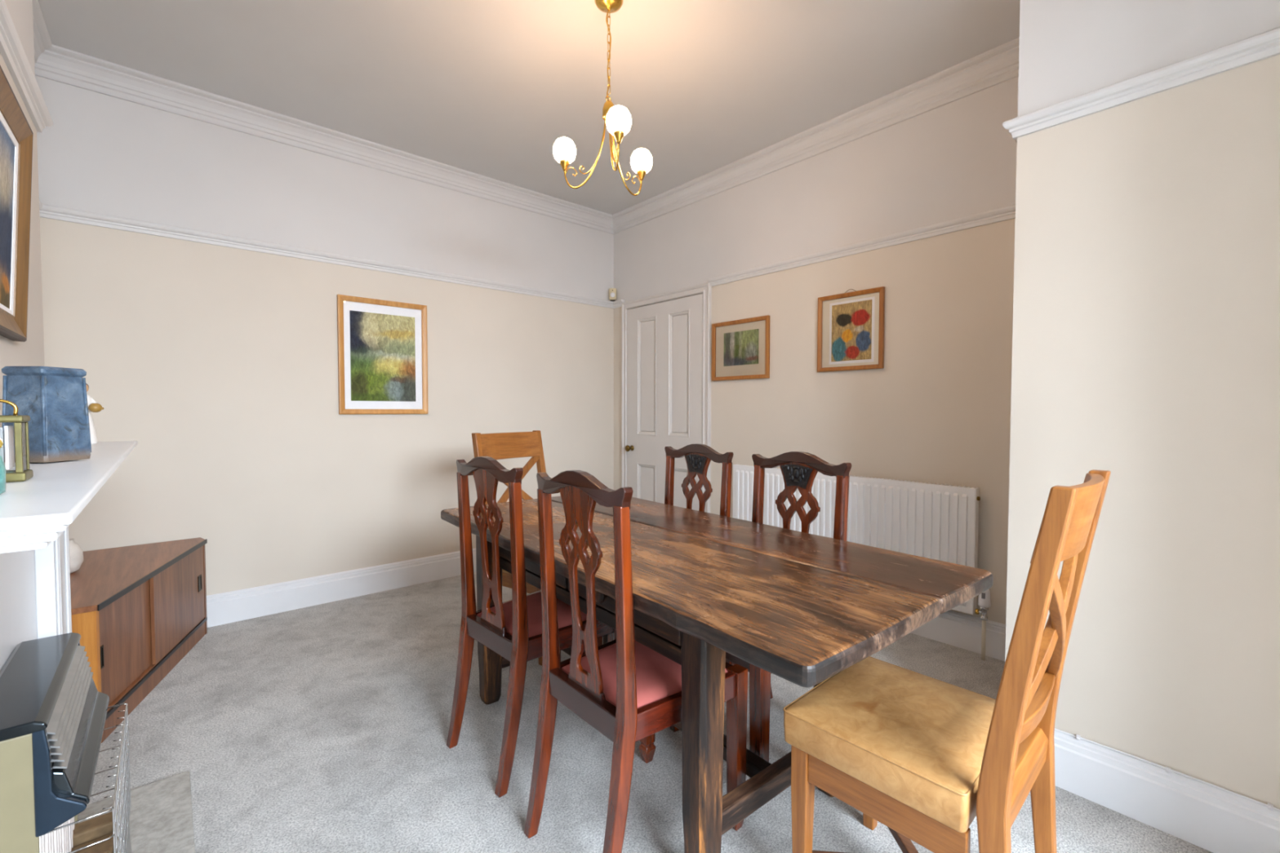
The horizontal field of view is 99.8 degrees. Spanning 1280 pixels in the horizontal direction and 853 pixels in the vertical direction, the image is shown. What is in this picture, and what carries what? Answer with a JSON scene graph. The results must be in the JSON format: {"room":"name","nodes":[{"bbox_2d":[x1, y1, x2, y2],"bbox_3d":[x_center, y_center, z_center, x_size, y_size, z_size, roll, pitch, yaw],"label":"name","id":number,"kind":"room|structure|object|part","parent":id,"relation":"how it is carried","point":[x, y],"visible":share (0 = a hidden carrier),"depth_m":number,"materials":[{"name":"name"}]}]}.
{"room":"dining room","nodes":[
{"label":"dining room","id":0,"kind":"room"},
{"bbox_2d":[0,0,44,427],"bbox_3d":[-1.329,-0.270,0.901,0.202,2.880,2.120,-1,2,-41],"label":"wall","id":1,"kind":"structure","parent":0,"point":[30,353],"depth_m":1.64,"materials":[{"name":"white paint"}]},
{"bbox_2d":[0,65,33,342],"bbox_3d":[-1.238,-0.487,0.974,0.058,0.556,1.170,-1,2,-41],"label":"landscape painting","id":2,"kind":"object","parent":1,"relation":"attached to","point":[16,135],"visible":0.98,"depth_m":1.35,"materials":[{"name":"brown wood"}]},
{"bbox_2d":[0,440,137,671],"bbox_3d":[-1.201,0.617,1.105,0.224,1.095,1.645,-1,2,-41],"label":"mantelpiece","id":3,"kind":"object","parent":1,"relation":"attached to","point":[37,513],"visible":0.41,"depth_m":1.15,"materials":[{"name":"white paint"}]},
{"bbox_2d":[0,455,6,494],"bbox_3d":[-0.798,0.043,0.638,0.062,0.080,0.062,-1,2,-41],"label":"glass bottle","id":4,"kind":"object","parent":3,"relation":"on","point":[2,468],"visible":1,"depth_m":0.65,"materials":[{"name":"teal glass"}]},
{"bbox_2d":[0,399,33,482],"bbox_3d":[-0.929,0.020,0.772,0.072,0.119,0.060,-1,2,-41],"label":"clock","id":5,"kind":"object","parent":3,"relation":"on","point":[22,473],"visible":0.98,"depth_m":0.77,"materials":[{"name":"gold metal"}]},
{"bbox_3d":[-0.929,-0.028,0.770,0.054,0.024,0.004,-1,2,-41],"label":"handle","id":6,"kind":"part","parent":5,"relation":"part of","materials":[{"name":"gold metal"}]},
{"bbox_2d":[0,415,30,422],"bbox_3d":[-0.929,-0.011,0.771,0.070,0.010,0.058,-1,2,-41],"label":"plate","id":7,"kind":"object","parent":5,"relation":"on","point":[3,419],"depth_m":0.77,"materials":[{"name":"gold metal"}]},
{"bbox_2d":[5,469,33,482],"bbox_3d":[-0.929,0.073,0.773,0.072,0.013,0.060,-1,2,-41],"label":"base","id":8,"kind":"object","parent":5,"relation":"on","point":[17,475],"depth_m":0.77,"materials":[{"name":"gold metal"}]},
{"bbox_3d":[-0.906,0.029,0.792,0.001,0.070,0.042,-1,2,-41],"label":"glass panel","id":9,"kind":"part","parent":5,"relation":"part of","materials":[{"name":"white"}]},
{"bbox_3d":[-1.208,0.103,1.083,0.204,0.008,1.605,-1,2,-41],"label":"shelf moulding","id":10,"kind":"part","parent":3,"relation":"part of","materials":[{"name":"white paint"}]},
{"bbox_3d":[-1.205,0.093,1.085,0.212,0.010,1.621,-1,2,-41],"label":"shelf moulding","id":11,"kind":"part","parent":3,"relation":"part of","materials":[{"name":"white paint"}]},
{"bbox_3d":[-1.202,0.085,1.087,0.218,0.007,1.635,-1,2,-41],"label":"shelf moulding","id":12,"kind":"part","parent":3,"relation":"part of","materials":[{"name":"white paint"}]},
{"bbox_2d":[1,366,91,462],"bbox_3d":[-1.173,-0.025,1.066,0.088,0.183,0.088,0,2,2],"label":"vase","id":13,"kind":"object","parent":3,"relation":"on","point":[55,399],"visible":0.92,"depth_m":1.04,"materials":[{"name":"ceramic"}]},
{"bbox_2d":[0,440,137,531],"bbox_3d":[-1.200,0.075,1.089,0.224,0.012,1.645,-1,2,-41],"label":"shelf","id":14,"kind":"object","parent":3,"relation":"attached to","point":[57,492],"depth_m":0.70,"materials":[{"name":"white paint"}]},
{"bbox_2d":[85,382,103,444],"bbox_3d":[-1.646,-0.040,1.603,0.077,0.184,0.062,1,2,29],"label":"figurine","id":15,"kind":"object","parent":3,"relation":"on","point":[93,406],"visible":0.39,"depth_m":1.61,"materials":[{"name":"white ceramic"}]},
{"bbox_2d":[35,75,613,595],"bbox_3d":[-1.603,-0.358,3.697,3.780,2.880,0.120,-1,2,-41],"label":"wall","id":16,"kind":"structure","parent":0,"point":[220,362],"depth_m":3.17,"materials":[{"name":"beige paint"}]},
{"bbox_2d":[0,0,624,308],"bbox_3d":[-0.170,-0.994,2.103,3.456,0.056,4.133,-1,2,-41],"label":"rail","id":17,"kind":"object","parent":16,"relation":"attached to","point":[12,51],"visible":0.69,"depth_m":2.83,"materials":[{"name":"white paint"}]},
{"bbox_2d":[608,288,616,301],"bbox_3d":[-0.239,-1.157,4.737,0.064,0.113,0.046,0,2,4],"label":"sensor","id":18,"kind":"object","parent":17,"relation":"attached to","point":[612,291],"visible":1,"depth_m":4.72,"materials":[{"name":"beige plastic"}]},
{"bbox_2d":[206,548,476,627],"bbox_3d":[-1.153,1.010,3.282,3.456,0.172,1.163,-1,2,-41],"label":"baseboard","id":19,"kind":"structure","parent":16,"relation":"attached to","point":[232,606],"depth_m":3.34,"materials":[{"name":"white paint"}]},
{"bbox_2d":[337,294,427,413],"bbox_3d":[-1.672,-0.453,3.534,0.545,0.742,0.026,-1,2,-41],"label":"framed print","id":20,"kind":"object","parent":16,"relation":"attached to","point":[383,344],"visible":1,"depth_m":3.52,"materials":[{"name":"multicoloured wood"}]},
{"bbox_2d":[38,0,1020,214],"bbox_3d":[0.379,-1.783,1.373,3.950,0.120,6.250,-1,2,-41],"label":"ceiling","id":21,"kind":"structure","parent":0,"point":[489,88],"depth_m":2.62,"materials":[{"name":"paint"}]},
{"bbox_2d":[552,0,652,195],"bbox_3d":[-0.092,-1.374,2.240,0.403,0.753,0.430,-1,2,-41],"label":"chandelier","id":22,"kind":"object","parent":21,"relation":"hanging from","point":[617,118],"visible":1,"depth_m":2.22,"materials":[{"name":"gold metal"}]},
{"bbox_3d":[-0.318,-1.163,2.271,0.097,0.093,0.097,-1,2,-41],"label":"lamp shade","id":23,"kind":"part","parent":22,"relation":"part of","materials":[{"name":"white glass"}]},
{"bbox_3d":[-0.230,-1.132,2.250,0.187,0.268,0.007,1,2,14],"label":"arm","id":24,"kind":"part","parent":22,"relation":"part of","materials":[{"name":"gold metal"}]},
{"bbox_3d":[-0.102,-1.128,2.124,0.007,0.268,0.187,0,2,-14],"label":"arm","id":25,"kind":"part","parent":22,"relation":"part of","materials":[{"name":"gold metal"}]},
{"bbox_3d":[-0.080,-1.156,2.036,0.097,0.093,0.097,-1,2,-41],"label":"lamp shade","id":26,"kind":"part","parent":22,"relation":"part of","materials":[{"name":"white glass"}]},
{"bbox_3d":[-0.056,-1.134,2.301,0.007,0.268,0.187,2,2,44],"label":"arm","id":27,"kind":"part","parent":22,"relation":"part of","materials":[{"name":"gold metal"}]},
{"bbox_3d":[0.007,-1.166,2.365,0.097,0.093,0.097,-1,2,-41],"label":"lamp shade","id":28,"kind":"part","parent":22,"relation":"part of","materials":[{"name":"white glass"}]},
{"bbox_2d":[87,572,1212,852],"bbox_3d":[0.375,1.215,1.467,3.950,0.120,6.250,-1,2,-41],"label":"floor","id":29,"kind":"structure","parent":0,"point":[322,728],"depth_m":1.87,"materials":[{"name":"grey carpet"}]},
{"bbox_2d":[77,771,195,852],"bbox_3d":[-1.138,1.156,1.185,0.262,0.016,1.335,-1,2,-41],"label":"hearth slab","id":30,"kind":"object","parent":29,"relation":"on","point":[161,819],"visible":0.55,"depth_m":1.57,"materials":[{"name":"grey stone"}]},
{"bbox_2d":[0,632,131,852],"bbox_3d":[-1.208,0.826,1.129,0.184,0.646,0.500,-1,2,-41],"label":"heater","id":31,"kind":"object","parent":30,"relation":"on","point":[53,713],"visible":1,"depth_m":1.03,"materials":[{"name":"grey metal"}]},
{"bbox_3d":[-1.082,0.843,0.917,0.086,0.626,0.006,-1,2,-41],"label":"panel","id":32,"kind":"part","parent":31,"relation":"part of","materials":[{"name":"beige metal"}]},
{"bbox_2d":[0,632,80,742],"bbox_3d":[-1.238,0.514,1.093,0.105,0.020,0.500,-1,2,-41],"label":"hood","id":33,"kind":"object","parent":31,"relation":"attached to","point":[35,679],"depth_m":1.06,"materials":[{"name":"grey metal"}]},
{"bbox_3d":[-1.030,0.617,0.959,0.063,0.195,0.017,-1,2,-41],"label":"trim","id":34,"kind":"part","parent":31,"relation":"part of","materials":[{"name":"blue metal"}]},
{"bbox_3d":[-1.402,0.831,1.282,0.086,0.626,0.006,-1,2,-41],"label":"panel","id":35,"kind":"part","parent":31,"relation":"part of","materials":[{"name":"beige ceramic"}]},
{"bbox_2d":[70,537,207,742],"bbox_3d":[-2.225,0.871,2.358,0.566,0.506,1.068,-1,2,-41],"label":"base cabinet","id":36,"kind":"object","parent":29,"relation":"on","point":[137,611],"visible":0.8,"depth_m":2.29,"materials":[{"name":"brown wood"}]},
{"bbox_2d":[69,538,84,573],"bbox_3d":[-2.435,0.550,2.273,0.124,0.140,0.124,-1,2,-41],"label":"ceramic pot","id":37,"kind":"object","parent":36,"relation":"on","point":[76,553],"visible":0.23,"depth_m":2.27,"materials":[{"name":"white ceramic"}]},
{"bbox_3d":[-2.023,0.897,1.868,0.219,0.484,0.024,-1,2,-37],"label":"panel","id":38,"kind":"part","parent":36,"relation":"part of","materials":[{"name":"orange wood"}]},
{"bbox_3d":[-1.958,0.842,1.955,0.004,0.080,0.044,-1,2,-22],"label":"recessed pull","id":39,"kind":"part","parent":36,"relation":"part of","materials":[{"name":"brown metal"}]},
{"bbox_3d":[-2.045,0.842,2.151,0.012,0.384,0.478,-1,2,-22],"label":"door","id":40,"kind":"part","parent":36,"relation":"part of","materials":[{"name":"brown wood"}]},
{"bbox_2d":[106,617,204,711],"bbox_3d":[-2.238,1.040,2.363,0.546,0.017,1.052,-1,2,-41],"label":"plinth","id":41,"kind":"object","parent":36,"relation":"attached to","point":[137,682],"depth_m":2.29,"materials":[{"name":"brown wood"}]},
{"bbox_3d":[-2.208,0.829,2.589,0.013,0.384,0.577,-1,2,-22],"label":"door","id":42,"kind":"part","parent":36,"relation":"part of","materials":[{"name":"brown wood"}]},
{"bbox_3d":[-2.288,0.815,2.803,0.004,0.080,0.044,-1,2,-22],"label":"recessed pull","id":43,"kind":"part","parent":36,"relation":"part of","materials":[{"name":"brown metal"}]},
{"bbox_3d":[-2.337,0.866,2.863,0.049,0.484,0.021,-1,2,-22],"label":"post","id":44,"kind":"part","parent":36,"relation":"part of","materials":[{"name":"brown wood"}]},
{"bbox_2d":[471,430,546,666],"bbox_3d":[-0.521,0.572,2.833,0.554,1.079,0.499,1,2,36],"label":"chair","id":45,"kind":"object","parent":29,"relation":"on","point":[497,446],"visible":0.21,"depth_m":2.95,"materials":[{"name":"brown wood"}]},
{"bbox_3d":[-0.807,0.573,2.777,0.135,1.079,0.037,1,2,36],"label":"post","id":46,"kind":"part","parent":45,"relation":"part of","materials":[{"name":"brown wood"}]},
{"bbox_3d":[-0.716,0.104,2.958,0.074,0.140,0.402,1,2,36],"label":"rail","id":47,"kind":"part","parent":45,"relation":"part of","materials":[{"name":"brown wood"}]},
{"bbox_3d":[-0.455,0.920,2.534,0.042,0.401,0.048,1,2,36],"label":"leg","id":48,"kind":"part","parent":45,"relation":"part of","materials":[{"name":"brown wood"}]},
{"bbox_3d":[-0.561,0.563,3.121,0.135,1.079,0.037,1,2,36],"label":"post","id":49,"kind":"part","parent":45,"relation":"part of","materials":[{"name":"brown wood"}]},
{"bbox_2d":[446,456,616,797],"bbox_3d":[-0.385,0.617,1.953,0.499,1.043,0.429,-2,3,-45],"label":"dining chair","id":50,"kind":"object","parent":29,"relation":"on","point":[512,628],"visible":0.8,"depth_m":1.80,"materials":[{"name":"red wood"}]},
{"bbox_3d":[-0.645,0.651,1.940,0.109,0.975,0.039,-2,3,-45],"label":"post","id":51,"kind":"part","parent":50,"relation":"part of","materials":[{"name":"red wood"}]},
{"bbox_3d":[-0.504,0.718,1.838,0.031,0.068,0.312,-2,3,-45],"label":"rail","id":52,"kind":"part","parent":50,"relation":"part of","materials":[{"name":"red wood"}]},
{"bbox_3d":[-0.517,0.139,1.807,0.038,0.078,0.402,-2,3,-45],"label":"crest rail","id":53,"kind":"part","parent":50,"relation":"part of","materials":[{"name":"red wood"}]},
{"bbox_3d":[-0.490,0.710,2.106,0.022,0.068,0.380,2,2,41],"label":"rail","id":54,"kind":"part","parent":50,"relation":"part of","materials":[{"name":"red wood"}]},
{"bbox_3d":[-0.403,0.659,1.695,0.109,0.975,0.039,-2,3,-45],"label":"post","id":55,"kind":"part","parent":50,"relation":"part of","materials":[{"name":"red wood"}]},
{"bbox_3d":[-0.237,0.718,1.849,0.380,0.068,0.022,-1,2,-40],"label":"rail","id":56,"kind":"part","parent":50,"relation":"part of","materials":[{"name":"red wood"}]},
{"bbox_3d":[-0.089,0.907,1.984,0.047,0.462,0.044,-2,3,-45],"label":"leg","id":57,"kind":"part","parent":50,"relation":"part of","materials":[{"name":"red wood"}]},
{"bbox_2d":[524,470,747,852],"bbox_3d":[-0.020,0.631,1.534,0.499,1.043,0.429,-1,2,-41],"label":"dining chair","id":58,"kind":"object","parent":29,"relation":"on","point":[627,691],"visible":0.9,"depth_m":1.42,"materials":[{"name":"red wood"}]},
{"bbox_3d":[-0.280,0.664,1.539,0.109,0.975,0.039,-1,2,-41],"label":"post","id":59,"kind":"part","parent":58,"relation":"part of","materials":[{"name":"red wood"}]},
{"bbox_3d":[-0.147,0.732,1.428,0.031,0.068,0.312,-1,2,-41],"label":"rail","id":60,"kind":"part","parent":58,"relation":"part of","materials":[{"name":"red wood"}]},
{"bbox_3d":[-0.161,0.152,1.398,0.038,0.078,0.402,-1,2,-41],"label":"crest rail","id":61,"kind":"part","parent":58,"relation":"part of","materials":[{"name":"red wood"}]},
{"bbox_3d":[-0.115,0.723,1.694,0.022,0.068,0.380,2,3,45],"label":"rail","id":62,"kind":"part","parent":58,"relation":"part of","materials":[{"name":"red wood"}]},
{"bbox_3d":[-0.055,0.673,1.278,0.109,0.975,0.039,-1,2,-41],"label":"post","id":63,"kind":"part","parent":58,"relation":"part of","materials":[{"name":"red wood"}]},
{"bbox_3d":[0.025,0.912,1.836,0.047,0.462,0.044,-1,2,-41],"label":"leg","id":64,"kind":"part","parent":58,"relation":"part of","materials":[{"name":"red wood"}]},
{"bbox_3d":[0.121,0.732,1.420,0.380,0.068,0.022,-1,2,-36],"label":"rail","id":65,"kind":"part","parent":58,"relation":"part of","materials":[{"name":"red wood"}]},
{"bbox_3d":[0.151,0.724,1.685,0.032,0.068,0.346,-1,2,-41],"label":"rail","id":66,"kind":"part","parent":58,"relation":"part of","materials":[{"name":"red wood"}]},
{"bbox_3d":[0.276,0.922,1.545,0.047,0.462,0.044,-1,2,-41],"label":"leg","id":67,"kind":"part","parent":58,"relation":"part of","materials":[{"name":"red wood"}]},
{"bbox_2d":[597,444,734,665],"bbox_3d":[0.111,0.604,2.395,0.499,1.043,0.484,-1,2,-35],"label":"dining chair","id":68,"kind":"object","parent":29,"relation":"on","point":[698,457],"visible":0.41,"depth_m":2.46,"materials":[{"name":"red wood"}]},
{"bbox_3d":[-0.199,0.892,2.454,0.047,0.462,0.049,-1,2,-35],"label":"leg","id":69,"kind":"part","parent":68,"relation":"part of","materials":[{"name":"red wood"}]},
{"bbox_3d":[0.161,0.630,2.667,0.109,0.975,0.044,-1,2,-35],"label":"post","id":70,"kind":"part","parent":68,"relation":"part of","materials":[{"name":"red wood"}]},
{"bbox_3d":[0.257,0.173,2.482,0.011,0.088,0.155,-1,2,-35],"label":"carved panel","id":71,"kind":"part","parent":68,"relation":"part of","materials":[{"name":"black wood"}]},
{"bbox_3d":[0.265,0.119,2.486,0.038,0.078,0.454,-1,2,-35],"label":"crest rail","id":72,"kind":"part","parent":68,"relation":"part of","materials":[{"name":"red wood"}]},
{"bbox_3d":[0.382,0.640,2.347,0.109,0.975,0.044,-1,2,-35],"label":"post","id":73,"kind":"part","parent":68,"relation":"part of","materials":[{"name":"red wood"}]},
{"bbox_2d":[440,496,993,852],"bbox_3d":[0.044,0.759,1.928,0.885,0.762,1.867,-1,2,-39],"label":"dining table","id":74,"kind":"object","parent":29,"relation":"on","point":[802,609],"visible":0.66,"depth_m":1.37,"materials":[{"name":"brown wood"}]},
{"bbox_3d":[-0.617,0.773,2.216,0.086,0.715,0.086,-1,2,-39],"label":"leg","id":75,"kind":"part","parent":74,"relation":"part of","materials":[{"name":"brown wood"}]},
{"bbox_3d":[-0.403,0.479,1.988,0.020,0.106,0.520,-1,2,-39],"label":"apron panel","id":76,"kind":"part","parent":74,"relation":"part of","materials":[{"name":"brown wood"}]},
{"bbox_3d":[-0.223,0.566,1.776,0.028,0.042,1.090,-1,2,-39],"label":"apron rail","id":77,"kind":"part","parent":74,"relation":"part of","materials":[{"name":"brown wood"}]},
{"bbox_3d":[-0.115,0.496,1.585,0.037,0.048,0.048,-1,2,-39],"label":"drawer knob","id":78,"kind":"part","parent":74,"relation":"part of","materials":[{"name":"brown wood"}]},
{"bbox_3d":[-0.135,0.761,2.605,0.086,0.715,0.086,-1,2,-39],"label":"leg","id":79,"kind":"part","parent":74,"relation":"part of","materials":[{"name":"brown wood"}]},
{"bbox_3d":[-0.061,0.492,1.564,0.020,0.106,0.540,-1,2,-39],"label":"drawer","id":80,"kind":"part","parent":74,"relation":"part of","materials":[{"name":"brown wood"}]},
{"bbox_3d":[0.156,0.801,1.337,0.086,0.715,0.086,-1,2,-39],"label":"leg","id":81,"kind":"part","parent":74,"relation":"part of","materials":[{"name":"brown wood"}]},
{"bbox_3d":[0.600,0.791,1.695,0.086,0.715,0.086,-1,2,-39],"label":"leg","id":82,"kind":"part","parent":74,"relation":"part of","materials":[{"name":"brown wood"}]},
{"bbox_2d":[669,451,851,762],"bbox_3d":[0.439,0.619,1.946,0.499,1.043,0.484,-1,2,-33],"label":"dining chair","id":83,"kind":"object","parent":29,"relation":"on","point":[799,469],"visible":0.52,"depth_m":1.95,"materials":[{"name":"red wood"}]},
{"bbox_3d":[0.131,0.907,2.015,0.047,0.462,0.049,-1,2,-33],"label":"leg","id":84,"kind":"part","parent":83,"relation":"part of","materials":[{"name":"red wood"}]},
{"bbox_3d":[0.249,0.720,1.827,0.032,0.068,0.391,-1,2,-33],"label":"rail","id":85,"kind":"part","parent":83,"relation":"part of","materials":[{"name":"red wood"}]},
{"bbox_3d":[0.366,0.918,1.650,0.047,0.462,0.049,-1,2,-33],"label":"leg","id":86,"kind":"part","parent":83,"relation":"part of","materials":[{"name":"red wood"}]},
{"bbox_3d":[0.498,0.644,2.215,0.109,0.975,0.044,-1,2,-33],"label":"post","id":87,"kind":"part","parent":83,"relation":"part of","materials":[{"name":"red wood"}]},
{"bbox_3d":[0.588,0.188,2.027,0.011,0.088,0.155,-1,2,-33],"label":"carved panel","id":88,"kind":"part","parent":83,"relation":"part of","materials":[{"name":"black wood"}]},
{"bbox_3d":[0.596,0.133,2.031,0.038,0.078,0.454,-1,2,-33],"label":"crest rail","id":89,"kind":"part","parent":83,"relation":"part of","materials":[{"name":"red wood"}]},
{"bbox_3d":[0.708,0.655,1.888,0.109,0.975,0.044,-1,2,-33],"label":"post","id":90,"kind":"part","parent":83,"relation":"part of","materials":[{"name":"red wood"}]},
{"bbox_2d":[782,469,1111,852],"bbox_3d":[0.687,0.627,1.242,0.434,1.070,0.554,-2,2,-42],"label":"chair","id":91,"kind":"object","parent":29,"relation":"on","point":[921,757],"visible":0.98,"depth_m":1.14,"materials":[{"name":"brown wood"}]},
{"bbox_3d":[0.392,0.961,1.301,0.042,0.398,0.042,-2,2,-42],"label":"leg","id":92,"kind":"part","parent":91,"relation":"part of","materials":[{"name":"brown wood"}]},
{"bbox_3d":[0.665,0.954,1.550,0.042,0.398,0.042,-2,2,-42],"label":"leg","id":93,"kind":"part","parent":91,"relation":"part of","materials":[{"name":"brown wood"}]},
{"bbox_3d":[0.635,0.717,1.301,0.430,0.092,0.396,-2,2,-42],"label":"seat","id":94,"kind":"part","parent":91,"relation":"part of","materials":[{"name":"beige leather"}]},
{"bbox_3d":[0.687,0.636,0.970,0.032,1.070,0.135,-2,2,-42],"label":"post","id":95,"kind":"part","parent":91,"relation":"part of","materials":[{"name":"brown wood"}]},
{"bbox_3d":[0.793,0.734,1.130,0.350,0.075,0.040,-2,2,-42],"label":"rail","id":96,"kind":"part","parent":91,"relation":"part of","materials":[{"name":"brown wood"}]},
{"bbox_3d":[0.807,0.577,1.110,0.350,0.050,0.050,-2,2,-42],"label":"rail","id":97,"kind":"part","parent":91,"relation":"part of","materials":[{"name":"brown wood"}]},
{"bbox_3d":[0.850,0.174,1.051,0.350,0.139,0.074,-2,2,-42],"label":"rail","id":98,"kind":"part","parent":91,"relation":"part of","materials":[{"name":"brown wood"}]},
{"bbox_3d":[0.958,0.628,1.219,0.032,1.070,0.135,-2,2,-42],"label":"post","id":99,"kind":"part","parent":91,"relation":"part of","materials":[{"name":"brown wood"}]},
{"bbox_2d":[613,75,1018,624],"bbox_3d":[0.879,-0.353,3.638,0.120,2.880,3.243,-1,2,-41],"label":"wall","id":100,"kind":"structure","parent":0,"point":[938,409],"depth_m":3.00,"materials":[{"name":"beige paint"}]},
{"bbox_2d":[621,282,711,512],"bbox_3d":[0.156,0.004,4.312,0.092,2.124,1.002,-1,2,-41],"label":"door","id":101,"kind":"structure","parent":100,"relation":"in","point":[666,342],"depth_m":4.30,"materials":[{"name":"white wood"}]},
{"bbox_3d":[-0.092,0.185,4.582,0.068,0.056,0.056,-1,2,-41],"label":"knob","id":102,"kind":"part","parent":101,"relation":"part of","materials":[{"name":"gold metal"}]},
{"bbox_3d":[0.059,-0.413,4.453,0.023,0.972,0.237,-1,2,-41],"label":"panel moulding","id":103,"kind":"part","parent":101,"relation":"part of","materials":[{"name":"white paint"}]},
{"bbox_3d":[0.058,0.584,4.484,0.023,0.552,0.237,-1,2,-41],"label":"panel moulding","id":104,"kind":"part","parent":101,"relation":"part of","materials":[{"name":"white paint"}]},
{"bbox_3d":[0.065,-0.413,4.458,0.008,0.904,0.169,-1,2,-41],"label":"panel","id":105,"kind":"part","parent":101,"relation":"part of","materials":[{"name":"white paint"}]},
{"bbox_3d":[0.063,0.584,4.489,0.008,0.484,0.169,-1,2,-41],"label":"panel","id":106,"kind":"part","parent":101,"relation":"part of","materials":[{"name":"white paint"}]},
{"bbox_3d":[0.304,-0.404,4.174,0.023,0.972,0.233,-1,2,-41],"label":"panel moulding","id":107,"kind":"part","parent":101,"relation":"part of","materials":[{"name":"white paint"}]},
{"bbox_3d":[0.310,-0.404,4.179,0.008,0.904,0.165,-1,2,-41],"label":"panel","id":108,"kind":"part","parent":101,"relation":"part of","materials":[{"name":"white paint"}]},
{"bbox_3d":[0.309,0.593,4.210,0.008,0.484,0.165,-1,2,-41],"label":"panel","id":109,"kind":"part","parent":101,"relation":"part of","materials":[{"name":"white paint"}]},
{"bbox_3d":[0.303,0.593,4.205,0.023,0.552,0.233,-1,2,-41],"label":"panel moulding","id":110,"kind":"part","parent":101,"relation":"part of","materials":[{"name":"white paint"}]},
{"bbox_2d":[711,315,769,381],"bbox_3d":[0.689,-0.532,3.739,0.024,0.412,0.487,-1,2,-41],"label":"framed piece","id":111,"kind":"object","parent":100,"relation":"attached to","point":[740,348],"visible":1,"depth_m":3.73,"materials":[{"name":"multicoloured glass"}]},
{"bbox_2d":[723,328,759,366],"bbox_3d":[0.697,-0.543,3.736,0.002,0.234,0.301,-1,2,-41],"label":"print","id":112,"kind":"object","parent":111,"relation":"attached to","point":[740,346],"depth_m":3.73},
{"bbox_2d":[817,286,884,372],"bbox_3d":[1.217,-0.564,3.135,0.024,0.472,0.398,-1,2,-41],"label":"print","id":113,"kind":"object","parent":100,"relation":"attached to","point":[851,325],"visible":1,"depth_m":3.13,"materials":[{"name":"multicoloured paper"}]},
{"bbox_2d":[732,464,980,614],"bbox_3d":[1.159,0.589,3.186,0.090,0.617,1.498,-1,2,-41],"label":"radiator","id":114,"kind":"object","parent":100,"relation":"attached to","point":[937,522],"visible":0.47,"depth_m":2.90,"materials":[{"name":"white metal"}]},
{"bbox_2d":[735,464,978,488],"bbox_3d":[1.147,0.285,3.173,0.046,0.008,1.484,-1,2,-41],"label":"grille","id":115,"kind":"object","parent":114,"relation":"attached to","point":[852,478],"depth_m":2.94,"materials":[{"name":"white metal"}]},
{"bbox_3d":[1.636,0.604,2.626,0.046,0.603,0.006,-1,2,-41],"label":"panel","id":116,"kind":"part","parent":114,"relation":"part of","materials":[{"name":"white metal"}]},
{"bbox_2d":[974,589,991,660],"bbox_3d":[1.647,0.949,2.591,0.052,0.346,0.061,-1,2,-41],"label":"radiator valve","id":117,"kind":"object","parent":114,"relation":"attached to","point":[984,602],"visible":0.84,"depth_m":2.58,"materials":[{"name":"silver metal"}]},
{"bbox_2d":[1004,0,1279,808],"bbox_3d":[1.953,-0.292,1.752,0.995,2.880,1.010,-1,2,-41],"label":"wall","id":118,"kind":"structure","parent":0,"point":[1146,331],"depth_m":1.54,"materials":[{"name":"beige paint"}]},
{"bbox_2d":[32,0,1019,234],"bbox_3d":[-0.169,-1.682,2.082,3.456,0.128,4.133,-1,2,-41],"label":"crown molding","id":119,"kind":"structure","parent":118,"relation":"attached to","point":[998,64],"depth_m":3.08,"materials":[{"name":"white paint"}]},
{"bbox_2d":[707,26,1279,286],"bbox_3d":[1.163,-1.006,2.514,0.909,0.056,2.992,-1,2,-41],"label":"rail","id":120,"kind":"object","parent":118,"relation":"attached to","point":[1265,45],"visible":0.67,"depth_m":1.65,"materials":[{"name":"white paint"}]},
{"bbox_2d":[910,609,1279,852],"bbox_3d":[1.166,1.035,2.583,0.895,0.172,2.992,-1,2,-41],"label":"baseboard","id":121,"kind":"structure","parent":118,"relation":"attached to","point":[1213,820],"depth_m":1.56,"materials":[{"name":"white paint"}]},
{"bbox_2d":[1054,728,1279,811],"bbox_3d":[1.535,0.980,1.498,0.014,0.012,0.858,-1,2,-41],"label":"cable","id":122,"kind":"object","parent":118,"relation":"attached to","point":[1270,806],"visible":0.88,"depth_m":1.53,"materials":[{"name":"white plastic"}]}
]}

